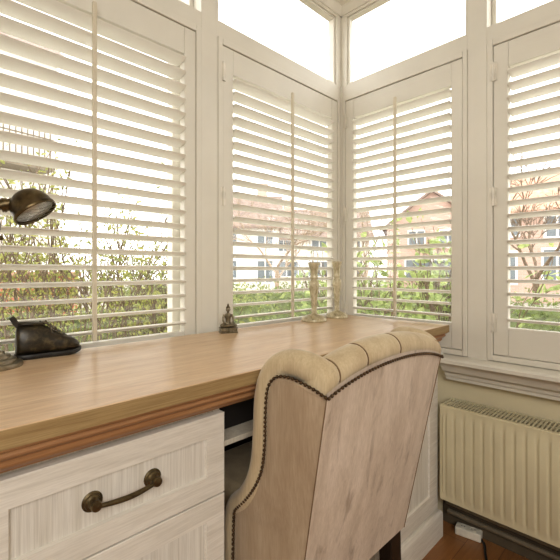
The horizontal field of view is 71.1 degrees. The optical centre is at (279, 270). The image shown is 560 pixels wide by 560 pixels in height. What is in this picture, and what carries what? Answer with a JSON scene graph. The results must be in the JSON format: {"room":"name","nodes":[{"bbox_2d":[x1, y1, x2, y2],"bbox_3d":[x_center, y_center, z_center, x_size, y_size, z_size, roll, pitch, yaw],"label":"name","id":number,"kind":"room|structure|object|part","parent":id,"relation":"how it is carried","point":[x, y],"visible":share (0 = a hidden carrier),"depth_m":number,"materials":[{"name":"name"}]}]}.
{"room":"office","nodes":[
{"label":"office","id":0,"kind":"room"},
{"bbox_2d":[149,0,340,332],"bbox_3d":[-1.004,-0.107,0.639,3.740,2.170,0.141,0,0,-44],"label":"window frame","id":1,"kind":"structure","parent":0,"point":[203,13],"depth_m":1.30,"materials":[{"name":"white paint"}]},
{"bbox_2d":[0,0,194,354],"bbox_3d":[-0.512,-0.240,1.035,0.660,1.054,0.069,0,0,-44],"label":"window shutter","id":2,"kind":"object","parent":1,"relation":"attached to","point":[128,23],"visible":0.94,"depth_m":1.06,"materials":[{"name":"white paint"}]},
{"bbox_3d":[-0.484,-0.258,1.022,0.011,0.884,0.010,0,0,-44],"label":"tilt rod","id":3,"kind":"part","parent":2,"relation":"part of","materials":[{"name":"paint"}]},
{"bbox_3d":[-0.508,0.239,1.047,0.555,0.094,0.025,0,0,-44],"label":"rail","id":4,"kind":"part","parent":2,"relation":"part of","materials":[{"name":"white paint"}]},
{"bbox_3d":[-0.508,-0.725,1.047,0.555,0.085,0.025,0,0,-44],"label":"rail","id":5,"kind":"part","parent":2,"relation":"part of","materials":[{"name":"white paint"}]},
{"bbox_2d":[131,0,200,333],"bbox_3d":[-0.519,-0.241,1.050,0.688,1.098,0.054,0,0,-44],"label":"trim","id":6,"kind":"structure","parent":1,"relation":"attached to","point":[147,4],"depth_m":1.26,"materials":[{"name":"white paint"}]},
{"bbox_2d":[167,63,179,331],"bbox_3d":[-0.581,-0.240,1.100,0.707,1.096,0.035,0,0,-44],"label":"window","id":7,"kind":"structure","parent":1,"relation":"in","point":[171,260],"depth_m":1.31,"materials":[{"name":"glass"}]},
{"bbox_2d":[187,0,192,6],"bbox_3d":[-0.547,-0.997,1.065,0.707,0.308,0.018,0,0,-44],"label":"window","id":8,"kind":"structure","parent":1,"relation":"in","point":[189,2],"depth_m":1.30,"materials":[{"name":"white paint"}]},
{"bbox_2d":[218,0,334,83],"bbox_3d":[0.012,-0.997,1.561,0.652,0.308,0.018,0,0,-44],"label":"window","id":9,"kind":"structure","parent":1,"relation":"in","point":[310,2],"depth_m":1.78,"materials":[{"name":"white paint"}]},
{"bbox_2d":[221,46,336,327],"bbox_3d":[0.023,-0.240,1.559,0.648,1.054,0.069,0,0,-44],"label":"window shutter","id":10,"kind":"object","parent":1,"relation":"attached to","point":[240,73],"visible":0.87,"depth_m":1.51,"materials":[{"name":"white paint"}]},
{"bbox_3d":[0.025,0.239,1.570,0.553,0.094,0.025,0,0,-44],"label":"rail","id":11,"kind":"part","parent":10,"relation":"part of","materials":[{"name":"white paint"}]},
{"bbox_3d":[0.025,-0.725,1.570,0.553,0.085,0.025,0,0,-44],"label":"rail","id":12,"kind":"part","parent":10,"relation":"part of","materials":[{"name":"white paint"}]},
{"bbox_3d":[0.050,-0.258,1.545,0.011,0.884,0.010,0,0,-44],"label":"tilt rod","id":13,"kind":"part","parent":10,"relation":"part of","materials":[{"name":"paint"}]},
{"bbox_2d":[328,17,352,310],"bbox_3d":[0.280,-0.397,1.824,0.098,1.510,0.098,0,0,-44],"label":"trim","id":14,"kind":"structure","parent":1,"relation":"attached to","point":[341,25],"depth_m":1.79,"materials":[{"name":"white paint"}]},
{"bbox_2d":[336,0,349,4],"bbox_3d":[0.254,-1.232,-0.780,3.750,0.080,3.750,0,0,-44],"label":"ceiling","id":15,"kind":"structure","parent":0,"point":[341,2],"depth_m":1.74,"materials":[{"name":"beige paint"}]},
{"bbox_2d":[341,0,559,359],"bbox_3d":[0.784,-0.417,1.384,0.140,1.550,1.300,0,0,-44],"label":"window frame","id":16,"kind":"structure","parent":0,"point":[481,30],"depth_m":1.38,"materials":[{"name":"white paint"}]},
{"bbox_2d":[318,0,370,16],"bbox_3d":[0.254,-1.177,-0.745,3.600,0.030,3.600,0,0,-44],"label":"trim","id":17,"kind":"structure","parent":16,"relation":"attached to","point":[335,6],"depth_m":1.74,"materials":[{"name":"white paint"}]},
{"bbox_2d":[343,59,462,349],"bbox_3d":[0.482,-0.240,1.610,0.076,1.054,0.525,0,0,-43],"label":"window shutter","id":18,"kind":"object","parent":16,"relation":"attached to","point":[443,82],"visible":0.95,"depth_m":1.57,"materials":[{"name":"white paint"}]},
{"bbox_3d":[0.464,-0.258,1.582,0.010,0.884,0.011,0,0,-44],"label":"tilt rod","id":19,"kind":"part","parent":18,"relation":"part of","materials":[{"name":"paint"}]},
{"bbox_3d":[0.489,-0.725,1.607,0.025,0.085,0.430,0,0,-44],"label":"rail","id":20,"kind":"part","parent":18,"relation":"part of","materials":[{"name":"white paint"}]},
{"bbox_3d":[0.489,0.239,1.607,0.025,0.094,0.430,0,0,-44],"label":"rail","id":21,"kind":"part","parent":18,"relation":"part of","materials":[{"name":"white paint"}]},
{"bbox_2d":[348,0,467,83],"bbox_3d":[0.498,-0.997,1.602,0.018,0.308,0.524,0,0,-44],"label":"window","id":22,"kind":"structure","parent":16,"relation":"in","point":[378,2],"depth_m":1.74,"materials":[{"name":"white paint"}]},
{"bbox_2d":[492,0,497,24],"bbox_3d":[0.991,-0.997,1.151,0.018,0.308,0.675,0,0,-44],"label":"window","id":23,"kind":"structure","parent":16,"relation":"in","point":[494,2],"depth_m":1.38,"materials":[{"name":"white paint"}]},
{"bbox_2d":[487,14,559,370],"bbox_3d":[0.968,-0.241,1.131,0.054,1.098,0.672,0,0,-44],"label":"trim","id":24,"kind":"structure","parent":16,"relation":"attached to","point":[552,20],"depth_m":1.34,"materials":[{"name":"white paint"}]},
{"bbox_2d":[489,22,559,362],"bbox_3d":[0.956,-0.240,1.127,0.076,1.054,0.643,0,0,-43],"label":"window shutter","id":25,"kind":"object","parent":16,"relation":"attached to","point":[539,49],"visible":1,"depth_m":1.28,"materials":[{"name":"white paint"}]},
{"bbox_3d":[0.961,-0.725,1.124,0.025,0.085,0.543,0,0,-44],"label":"rail","id":26,"kind":"part","parent":25,"relation":"part of","materials":[{"name":"white paint"}]},
{"bbox_3d":[0.961,0.239,1.124,0.025,0.094,0.543,0,0,-44],"label":"rail","id":27,"kind":"part","parent":25,"relation":"part of","materials":[{"name":"white paint"}]},
{"bbox_2d":[422,520,528,559],"bbox_3d":[0.255,1.008,-0.685,3.685,0.060,3.685,0,0,-44],"label":"floor","id":28,"kind":"structure","parent":0,"point":[452,546],"depth_m":1.37,"materials":[{"name":"brown wood"}]},
{"bbox_2d":[0,315,448,559],"bbox_3d":[-0.061,0.588,1.095,1.446,0.780,0.469,0,0,-44],"label":"writing desk","id":29,"kind":"object","parent":28,"relation":"on","point":[110,452],"visible":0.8,"depth_m":0.68,"materials":[{"name":"brown wood"}]},
{"bbox_2d":[0,188,55,371],"bbox_3d":[-0.558,0.013,0.810,0.163,0.371,0.104,0,0,-17],"label":"desk lamp","id":30,"kind":"object","parent":29,"relation":"on","point":[27,206],"visible":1,"depth_m":0.80,"materials":[{"name":"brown metal"}]},
{"bbox_3d":[-0.569,-0.106,0.803,0.044,0.088,0.030,0,0,-34],"label":"arm","id":31,"kind":"part","parent":30,"relation":"part of","materials":[{"name":"brown metal"}]},
{"bbox_3d":[-0.520,-0.134,0.827,0.085,0.077,0.086,0,0,-44],"label":"lamp shade","id":32,"kind":"part","parent":30,"relation":"part of","materials":[{"name":"brown metal"}]},
{"bbox_3d":[-0.522,-0.131,0.828,0.026,0.026,0.026,0,0,-44],"label":"bulb","id":33,"kind":"part","parent":30,"relation":"part of","materials":[{"name":"white glass"}]},
{"bbox_2d":[9,316,80,359],"bbox_3d":[-0.542,0.149,0.911,0.146,0.097,0.060,0,0,-41],"label":"shoe","id":34,"kind":"object","parent":29,"relation":"on","point":[33,340],"visible":1,"depth_m":0.89,"materials":[{"name":"leather"}]},
{"bbox_3d":[-0.256,0.355,0.638,0.315,0.076,0.007,0,0,-44],"label":"drawer panel","id":35,"kind":"part","parent":29,"relation":"part of","materials":[{"name":"white wood"}]},
{"bbox_3d":[-0.256,0.355,0.637,0.394,0.155,0.018,0,0,-44],"label":"drawer","id":36,"kind":"part","parent":29,"relation":"part of","materials":[{"name":"white wood"}]},
{"bbox_3d":[-0.244,0.354,0.627,0.129,0.031,0.026,0,0,-44],"label":"drawer handle","id":37,"kind":"part","parent":29,"relation":"part of","materials":[{"name":"gold metal"}]},
{"bbox_3d":[-0.256,0.551,0.637,0.394,0.230,0.018,0,0,-44],"label":"drawer","id":38,"kind":"part","parent":29,"relation":"part of","materials":[{"name":"white wood"}]},
{"bbox_3d":[-0.256,0.551,0.638,0.315,0.152,0.007,0,0,-44],"label":"drawer panel","id":39,"kind":"part","parent":29,"relation":"part of","materials":[{"name":"white wood"}]},
{"bbox_3d":[-0.063,0.245,1.096,1.437,0.040,0.464,0,0,-44],"label":"edge moulding","id":40,"kind":"part","parent":29,"relation":"part of","materials":[{"name":"brown wood"}]},
{"bbox_2d":[219,304,237,333],"bbox_3d":[-0.165,0.151,1.250,0.055,0.093,0.034,0,0,-22],"label":"figurine","id":41,"kind":"object","parent":29,"relation":"on","point":[227,326],"visible":1,"depth_m":1.24,"materials":[{"name":"metal"}]},
{"bbox_2d":[224,420,252,445],"bbox_3d":[-0.059,0.353,1.125,0.568,0.011,0.389,0,0,-44],"label":"shelf","id":42,"kind":"object","parent":29,"relation":"attached to","point":[234,430],"depth_m":0.85,"materials":[{"name":"white wood"}]},
{"bbox_3d":[-0.200,0.572,1.270,0.568,0.612,0.012,0,0,-44],"label":"modesty panel","id":43,"kind":"part","parent":29,"relation":"part of","materials":[{"name":"white wood"}]},
{"bbox_2d":[301,262,326,322],"bbox_3d":[0.134,0.084,1.540,0.101,0.229,0.101,0,0,-44],"label":"candlestick","id":44,"kind":"object","parent":29,"relation":"on","point":[313,317],"visible":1,"depth_m":1.52,"materials":[{"name":"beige glass"}]},
{"bbox_3d":[0.134,0.101,1.540,0.040,0.134,0.040,0,0,-44],"label":"stem","id":45,"kind":"part","parent":44,"relation":"part of","materials":[{"name":"clear glass"}]},
{"bbox_2d":[308,262,319,278],"bbox_3d":[0.134,0.002,1.540,0.048,0.065,0.048,0,0,-44],"label":"cup","id":46,"kind":"object","parent":44,"relation":"on","point":[313,266],"depth_m":1.53,"materials":[{"name":"beige glass"}]},
{"bbox_2d":[326,261,347,318],"bbox_3d":[0.239,0.080,1.652,0.093,0.236,0.093,0,0,-44],"label":"candlestick","id":47,"kind":"object","parent":29,"relation":"on","point":[336,314],"visible":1,"depth_m":1.64,"materials":[{"name":"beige glass"}]},
{"bbox_3d":[0.239,0.098,1.652,0.037,0.138,0.037,0,0,-44],"label":"stem","id":48,"kind":"part","parent":47,"relation":"part of","materials":[{"name":"clear glass"}]},
{"bbox_2d":[332,261,341,276],"bbox_3d":[0.239,-0.004,1.652,0.044,0.067,0.044,0,0,-44],"label":"cup","id":49,"kind":"object","parent":47,"relation":"on","point":[336,264],"depth_m":1.64,"materials":[{"name":"beige glass"}]},
{"bbox_3d":[0.434,0.577,1.313,0.396,0.600,0.018,0,0,-44],"label":"cupboard door","id":50,"kind":"part","parent":29,"relation":"part of","materials":[{"name":"white wood"}]},
{"bbox_3d":[0.434,0.577,1.314,0.266,0.470,0.007,0,0,-44],"label":"door panel","id":51,"kind":"part","parent":29,"relation":"part of","materials":[{"name":"white wood"}]},
{"bbox_2d":[223,326,443,559],"bbox_3d":[0.077,0.557,0.993,0.518,0.841,0.500,0,0,-44],"label":"chair","id":52,"kind":"object","parent":28,"relation":"on","point":[327,470],"visible":1,"depth_m":0.76,"materials":[{"name":"cream velvet"},{"name":"light wood"},{"name":"dark wood"}]},
{"bbox_2d":[223,441,251,506],"bbox_3d":[0.032,0.538,1.039,0.390,0.070,0.370,0,0,-44],"label":"seat cushion","id":53,"kind":"object","parent":52,"relation":"on","point":[237,459],"depth_m":1.00,"materials":[{"name":"beige fabric"}]},
{"bbox_3d":[-0.015,0.434,0.733,0.238,0.489,0.019,0,0,41],"label":"nailhead trim","id":54,"kind":"part","parent":52,"relation":"part of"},
{"bbox_3d":[-0.002,0.435,0.746,0.041,0.485,0.231,0,0,-44],"label":"panel","id":55,"kind":"part","parent":52,"relation":"part of","materials":[{"name":"fabric"}]},
{"bbox_3d":[0.213,0.426,0.855,0.454,0.503,0.098,0,0,-44],"label":"panel","id":56,"kind":"part","parent":52,"relation":"part of","materials":[{"name":"fabric"}]},
{"bbox_3d":[0.247,0.200,0.818,0.459,0.041,0.014,0,0,-44],"label":"nailhead trim","id":57,"kind":"part","parent":52,"relation":"part of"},
{"bbox_3d":[0.290,0.808,1.030,0.050,0.340,0.049,0,0,-44],"label":"leg","id":58,"kind":"part","parent":52,"relation":"part of","materials":[{"name":"brown wood"}]},
{"bbox_2d":[455,522,481,542],"bbox_3d":[0.694,0.962,1.443,0.088,0.032,0.038,0,0,36],"label":"power strip","id":59,"kind":"object","parent":28,"relation":"on","point":[461,529],"visible":1,"depth_m":1.43,"materials":[{"name":"white plastic"}]},
{"bbox_2d":[481,538,487,559],"bbox_3d":[0.729,0.970,1.152,0.055,0.016,0.526,0,0,-6],"label":"power cable","id":60,"kind":"object","parent":28,"relation":"on","point":[482,541],"visible":1,"depth_m":1.36,"materials":[{"name":"black plastic"}]},
{"bbox_2d":[437,365,559,511],"bbox_3d":[1.570,0.678,0.601,0.008,0.600,3.680,0,0,-44],"label":"wall","id":61,"kind":"structure","parent":0,"point":[545,408],"depth_m":1.42,"materials":[{"name":"paint"}]},
{"bbox_2d":[440,398,559,547],"bbox_3d":[0.904,0.655,1.176,0.138,0.342,0.809,0,0,-44],"label":"radiator","id":62,"kind":"object","parent":61,"relation":"attached to","point":[502,466],"visible":1,"depth_m":1.27,"materials":[{"name":"metal"}]},
{"bbox_2d":[440,398,559,433],"bbox_3d":[0.899,0.487,1.171,0.108,0.005,0.805,0,0,-44],"label":"grille","id":63,"kind":"object","parent":62,"relation":"attached to","point":[446,406],"depth_m":1.31,"materials":[{"name":"metal"}]},
{"bbox_3d":[0.932,0.654,1.204,0.010,0.324,0.805,0,0,-44],"label":"panel","id":64,"kind":"part","parent":62,"relation":"part of","materials":[{"name":"metal"}]},
{"bbox_2d":[440,353,559,400],"bbox_3d":[1.716,0.364,0.361,0.122,0.108,3.134,0,0,-44],"label":"trim","id":65,"kind":"structure","parent":61,"relation":"attached to","point":[523,379],"depth_m":1.31,"materials":[{"name":"white paint"}]},
{"bbox_2d":[443,500,559,559],"bbox_3d":[1.746,0.935,0.409,0.009,0.085,3.160,0,0,-44],"label":"baseboard","id":66,"kind":"structure","parent":61,"relation":"attached to","point":[505,543],"depth_m":1.38,"materials":[{"name":"wood"}]},
{"bbox_2d":[445,501,559,551],"bbox_3d":[1.656,0.873,0.439,0.018,0.018,2.930,0,0,-44],"label":"pipe","id":67,"kind":"object","parent":61,"relation":"attached to","point":[446,502],"visible":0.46,"depth_m":1.34,"materials":[{"name":"metal"}]},
{"bbox_2d":[447,508,559,559],"bbox_3d":[1.667,0.916,0.451,0.018,0.018,2.930,0,0,-44],"label":"pipe","id":68,"kind":"object","parent":61,"relation":"attached to","point":[503,534],"visible":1,"depth_m":1.35,"materials":[{"name":"beige metal"}]},
{"label":"outside","id":69,"kind":"structure","parent":0,"visible":0},
{"bbox_2d":[77,279,559,312],"bbox_3d":[0.423,1.578,15.942,100.000,0.200,100.000,0,0,-44],"label":"ground","id":70,"kind":"structure","parent":69,"point":[525,304],"depth_m":17.56,"materials":[{"name":"green plant"}]},
{"bbox_2d":[0,32,63,271],"bbox_3d":[-10.991,-3.827,12.338,6.100,10.610,6.200,0,0,36],"label":"house","id":71,"kind":"structure","parent":70,"relation":"on","point":[8,165],"depth_m":12.36,"materials":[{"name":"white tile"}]},
{"bbox_2d":[0,272,81,315],"bbox_3d":[-4.131,0.748,4.997,2.850,1.460,0.300,0,0,-36],"label":"wall","id":72,"kind":"structure","parent":70,"relation":"on","point":[12,274],"depth_m":5.37,"materials":[{"name":"brick"}]},
{"bbox_2d":[0,138,166,351],"bbox_3d":[-1.536,0.289,2.462,1.834,2.392,1.916,0,0,-44],"label":"shrub","id":73,"kind":"object","parent":70,"relation":"on","point":[42,275],"visible":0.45,"depth_m":2.35,"materials":[{"name":"green plant"}]},
{"bbox_2d":[0,282,278,351],"bbox_3d":[-2.021,0.761,4.279,4.660,1.434,0.794,0,0,-36],"label":"hedge","id":74,"kind":"object","parent":70,"relation":"on","point":[263,308],"visible":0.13,"depth_m":5.15,"materials":[{"name":"green plant"}]},
{"bbox_2d":[119,190,166,289],"bbox_3d":[-2.389,-0.052,9.312,2.369,3.060,2.793,0,0,-44],"label":"bare tree","id":75,"kind":"object","parent":70,"relation":"on","point":[157,190],"visible":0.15,"depth_m":9.17,"materials":[{"name":"brown plant"}]},
{"bbox_2d":[82,228,253,338],"bbox_3d":[-1.128,0.535,3.922,1.690,1.903,1.622,0,0,-25],"label":"shrub","id":76,"kind":"object","parent":70,"relation":"on","point":[157,286],"visible":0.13,"depth_m":3.71,"materials":[{"name":"green plant"}]},
{"bbox_2d":[99,264,255,337],"bbox_3d":[-0.858,0.722,2.668,0.999,1.522,1.283,0,0,-44],"label":"shrub","id":77,"kind":"object","parent":70,"relation":"on","point":[152,316],"visible":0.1,"depth_m":2.53,"materials":[{"name":"green plant"}]},
{"bbox_2d":[233,183,283,292],"bbox_3d":[-3.666,-2.332,27.998,7.700,7.620,4.700,0,0,-2],"label":"house","id":78,"kind":"structure","parent":70,"relation":"on","point":[238,274],"depth_m":26.08,"materials":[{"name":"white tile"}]},
{"bbox_3d":[-3.581,-0.072,25.990,1.500,1.200,0.040,0,0,-2],"label":"pane","id":79,"kind":"part","parent":78,"relation":"part of","materials":[{"name":"glass"}]},
{"bbox_3d":[-0.984,-2.122,26.100,1.100,1.100,0.040,0,0,-2],"label":"pane","id":80,"kind":"part","parent":78,"relation":"part of","materials":[{"name":"grey glass"}]},
{"bbox_3d":[-0.984,0.078,26.100,1.100,1.500,0.040,0,0,-2],"label":"pane","id":81,"kind":"part","parent":78,"relation":"part of","materials":[{"name":"glass"}]},
{"bbox_2d":[233,188,326,292],"bbox_3d":[0.223,-0.880,15.073,5.151,4.715,6.730,0,0,-44],"label":"bare tree","id":82,"kind":"object","parent":70,"relation":"on","point":[277,275],"visible":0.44,"depth_m":15.15,"materials":[{"name":"brown plant"}]},
{"bbox_2d":[121,276,446,318],"bbox_3d":[0.104,0.708,8.597,7.113,1.540,0.908,0,0,1],"label":"hedge","id":83,"kind":"object","parent":70,"relation":"on","point":[275,296],"visible":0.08,"depth_m":8.39,"materials":[{"name":"green plant"}]},
{"bbox_2d":[279,200,373,287],"bbox_3d":[3.254,-2.382,34.999,9.300,7.720,4.700,0,0,2],"label":"house","id":84,"kind":"structure","parent":70,"relation":"on","point":[303,263],"depth_m":33.03,"materials":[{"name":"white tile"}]},
{"bbox_3d":[0.300,-2.072,33.070,1.300,1.000,0.040,0,0,2],"label":"pane","id":85,"kind":"part","parent":84,"relation":"part of","materials":[{"name":"glass"}]},
{"bbox_3d":[0.550,-0.122,33.063,2.000,1.300,0.040,0,0,2],"label":"pane","id":86,"kind":"part","parent":84,"relation":"part of","materials":[{"name":"glass"}]},
{"bbox_3d":[3.449,-0.122,32.983,2.200,1.300,0.040,0,0,2],"label":"pane","id":87,"kind":"part","parent":84,"relation":"part of","materials":[{"name":"glass"}]},
{"bbox_3d":[3.299,-2.072,32.987,1.300,1.000,0.040,0,0,2],"label":"pane","id":88,"kind":"part","parent":84,"relation":"part of","materials":[{"name":"grey glass"}]},
{"bbox_2d":[320,183,390,285],"bbox_3d":[2.161,-0.680,11.750,2.128,4.316,3.661,0,0,5],"label":"bare tree","id":89,"kind":"object","parent":70,"relation":"on","point":[360,214],"visible":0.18,"depth_m":11.78,"materials":[{"name":"brown plant"}]},
{"bbox_2d":[382,191,450,288],"bbox_3d":[11.225,-2.077,29.383,6.700,7.110,5.700,0,0,18],"label":"house","id":90,"kind":"structure","parent":70,"relation":"on","point":[443,216],"depth_m":27.22,"materials":[{"name":"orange brick"}]},
{"bbox_3d":[9.513,-2.172,27.293,1.100,1.200,0.040,0,0,18],"label":"pane","id":91,"kind":"part","parent":90,"relation":"part of","materials":[{"name":"glass"}]},
{"bbox_3d":[10.466,-0.072,26.991,3.500,1.400,0.040,0,0,18],"label":"pane","id":92,"kind":"part","parent":90,"relation":"part of","materials":[{"name":"grey glass"}]},
{"bbox_3d":[11.420,-2.172,26.688,1.100,1.200,0.040,0,0,18],"label":"pane","id":93,"kind":"part","parent":90,"relation":"part of","materials":[{"name":"grey glass"}]},
{"bbox_2d":[279,208,559,327],"bbox_3d":[1.009,0.494,3.351,1.912,1.983,2.138,0,0,11],"label":"bush","id":94,"kind":"object","parent":70,"relation":"on","point":[433,285],"visible":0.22,"depth_m":2.94,"materials":[{"name":"green plant"}]},
{"bbox_2d":[409,278,559,331],"bbox_3d":[3.518,0.780,5.199,3.523,1.396,0.884,0,0,31],"label":"hedge","id":95,"kind":"object","parent":70,"relation":"on","point":[552,316],"visible":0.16,"depth_m":5.09,"materials":[{"name":"green plant"}]},
{"bbox_2d":[510,174,559,303],"bbox_3d":[14.384,-2.082,19.216,8.200,7.120,5.700,0,0,28],"label":"house","id":96,"kind":"structure","parent":70,"relation":"on","point":[551,233],"depth_m":17.96,"materials":[{"name":"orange brick"}]},
{"bbox_3d":[10.652,-0.122,18.334,0.700,1.500,0.040,0,0,28],"label":"pane","id":97,"kind":"part","parent":96,"relation":"part of","materials":[{"name":"grey glass"}]},
{"bbox_3d":[12.336,-0.222,17.454,1.100,1.500,0.040,0,0,28],"label":"pane","id":98,"kind":"part","parent":96,"relation":"part of","materials":[{"name":"glass"}]},
{"bbox_3d":[12.336,-1.972,17.454,0.900,1.000,0.040,0,0,28],"label":"pane","id":99,"kind":"part","parent":96,"relation":"part of","materials":[{"name":"glass"}]},
{"bbox_2d":[510,136,559,306],"bbox_3d":[5.451,-0.777,8.626,2.676,4.509,4.354,0,0,12],"label":"bare tree","id":100,"kind":"object","parent":70,"relation":"on","point":[537,274],"visible":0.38,"depth_m":8.52,"materials":[{"name":"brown plant"}]}
]}

